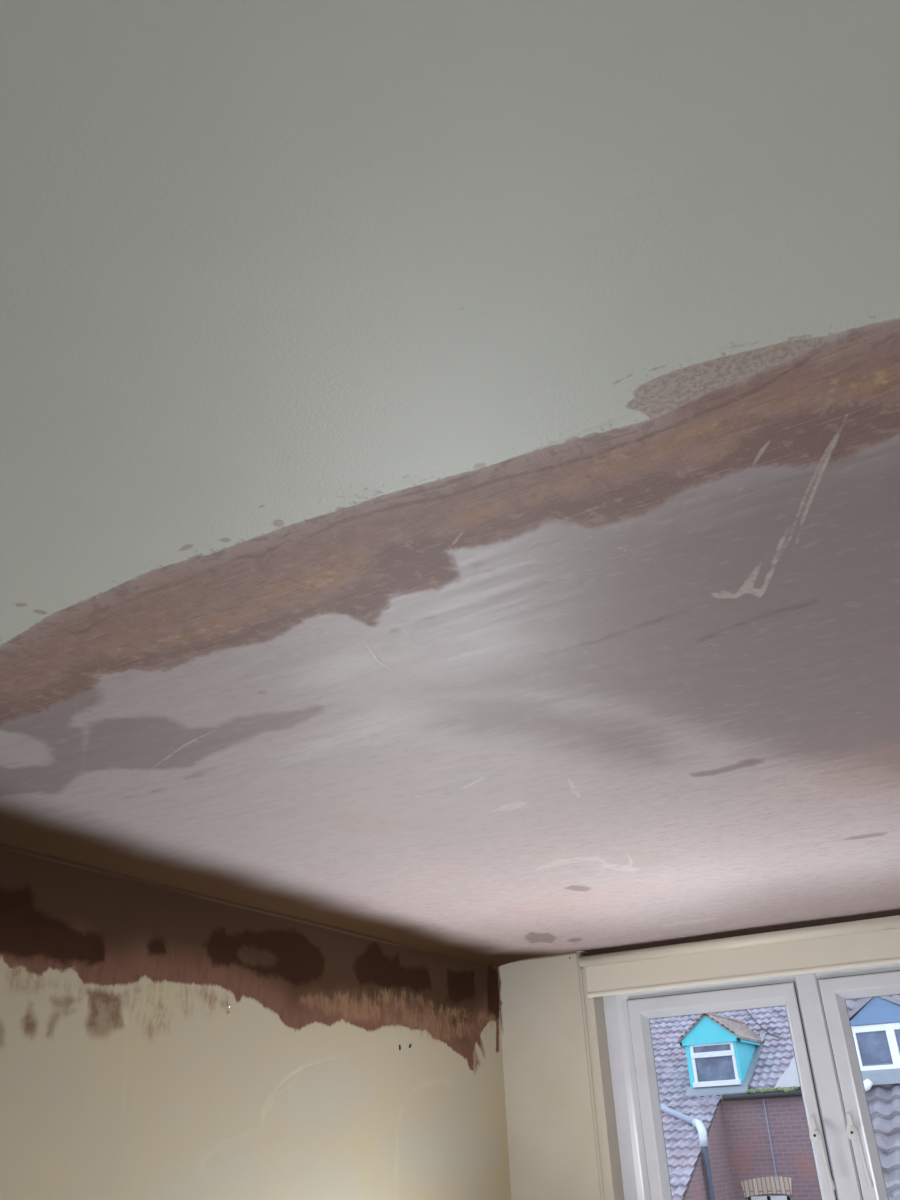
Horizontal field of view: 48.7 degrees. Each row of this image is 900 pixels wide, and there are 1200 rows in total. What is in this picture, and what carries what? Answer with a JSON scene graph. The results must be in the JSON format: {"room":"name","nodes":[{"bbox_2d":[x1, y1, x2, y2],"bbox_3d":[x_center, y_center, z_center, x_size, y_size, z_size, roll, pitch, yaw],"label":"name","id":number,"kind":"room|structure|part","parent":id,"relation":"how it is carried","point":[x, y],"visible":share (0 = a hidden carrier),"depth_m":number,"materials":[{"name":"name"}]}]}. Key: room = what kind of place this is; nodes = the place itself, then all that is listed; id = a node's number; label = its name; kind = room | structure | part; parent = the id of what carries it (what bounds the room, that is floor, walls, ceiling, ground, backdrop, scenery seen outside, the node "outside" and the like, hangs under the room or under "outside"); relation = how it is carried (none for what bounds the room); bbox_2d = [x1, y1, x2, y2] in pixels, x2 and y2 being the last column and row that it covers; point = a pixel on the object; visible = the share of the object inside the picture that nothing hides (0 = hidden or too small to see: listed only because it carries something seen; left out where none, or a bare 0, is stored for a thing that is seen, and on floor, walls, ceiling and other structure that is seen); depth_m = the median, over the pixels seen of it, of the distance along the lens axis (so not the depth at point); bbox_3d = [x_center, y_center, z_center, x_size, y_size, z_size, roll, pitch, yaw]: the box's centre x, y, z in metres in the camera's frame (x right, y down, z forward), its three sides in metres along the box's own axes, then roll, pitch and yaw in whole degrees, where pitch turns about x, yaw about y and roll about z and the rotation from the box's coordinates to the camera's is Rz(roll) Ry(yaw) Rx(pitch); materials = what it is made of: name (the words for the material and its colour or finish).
{"room":"damaged room","nodes":[
{"label":"damaged room","id":0,"kind":"room"},
{"bbox_2d":[0,843,510,1199],"bbox_3d":[-1.442,1.577,2.070,0.001,2.348,7.019,-17,-32,25],"label":"wall","id":1,"kind":"structure","parent":0,"point":[126,1073],"depth_m":3.45,"materials":[{"name":"beige paint"}]},
{"bbox_2d":[0,0,899,966],"bbox_3d":[0.350,-0.017,1.743,4.243,0.025,7.019,-17,-32,25],"label":"ceiling","id":2,"kind":"structure","parent":0,"point":[449,450],"depth_m":1.40,"materials":[{"name":"white paint"}]},
{"bbox_2d":[497,910,899,1199],"bbox_3d":[2.212,2.413,4.031,4.483,2.470,0.300,-17,-32,25],"label":"wall","id":3,"kind":"structure","parent":0,"point":[552,1150],"depth_m":4.92,"materials":[{"name":"beige paint"}]},
{"bbox_2d":[603,963,899,1199],"bbox_3d":[1.661,2.261,4.436,1.968,1.210,0.145,-17,-32,25],"label":"window","id":4,"kind":"structure","parent":3,"relation":"in","point":[847,1161],"depth_m":4.62,"materials":[{"name":"white plastic"}]},
{"bbox_3d":[1.292,2.400,4.622,0.834,1.085,0.058,-17,-32,25],"label":"sash","id":5,"kind":"part","parent":4,"relation":"part of","materials":[{"name":"white plastic"}]},
{"bbox_2d":[577,915,899,1199],"bbox_3d":[1.573,2.057,4.390,2.060,1.202,0.065,-17,-32,25],"label":"window frame","id":6,"kind":"structure","parent":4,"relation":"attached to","point":[876,941],"depth_m":4.70,"materials":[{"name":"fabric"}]},
{"bbox_3d":[0.684,2.347,4.810,0.004,1.172,0.044,-17,-32,25],"label":"pull chain","id":7,"kind":"part","parent":6,"relation":"part of","materials":[{"name":"beige plastic"}]},
{"bbox_3d":[1.621,2.411,4.337,0.039,0.283,0.088,7,-30,-17],"label":"handle","id":8,"kind":"part","parent":4,"relation":"part of","materials":[{"name":"white plastic"}]},
{"bbox_3d":[2.113,2.144,4.225,0.834,1.085,0.058,-17,-32,25],"label":"sash","id":9,"kind":"part","parent":4,"relation":"part of","materials":[{"name":"white plastic"}]},
{"bbox_3d":[1.759,2.363,4.273,0.039,0.283,0.088,7,-30,-17],"label":"handle","id":10,"kind":"part","parent":4,"relation":"part of","materials":[{"name":"white plastic"}]},
{"label":"outside","id":11,"kind":"structure","parent":0,"visible":0},
{"bbox_3d":[12.685,14.047,17.204,80.000,0.100,39.661,-17,-32,25],"label":"ground","id":12,"kind":"structure","parent":11,"visible":0},
{"bbox_2d":[650,1006,821,1199],"bbox_3d":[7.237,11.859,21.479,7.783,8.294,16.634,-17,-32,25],"label":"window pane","id":13,"kind":"structure","parent":12,"relation":"on","point":[735,1126],"depth_m":19.45,"materials":[{"name":"glass"}]},
{"bbox_3d":[5.413,9.487,20.325,0.890,0.797,0.010,-17,-32,25],"label":"dormer glass","id":14,"kind":"part","parent":13,"relation":"part of","materials":[{"name":"blue glass"}]},
{"bbox_2d":[846,994,899,1199],"bbox_3d":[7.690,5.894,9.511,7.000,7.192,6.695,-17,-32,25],"label":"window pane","id":15,"kind":"structure","parent":12,"relation":"on","point":[875,1021],"depth_m":11.08,"materials":[{"name":"clear glass"}]},
{"bbox_3d":[4.999,5.048,11.175,0.880,0.519,0.010,-17,-32,25],"label":"dormer glass","id":16,"kind":"part","parent":15,"relation":"part of","materials":[{"name":"blue glass"}]}
]}

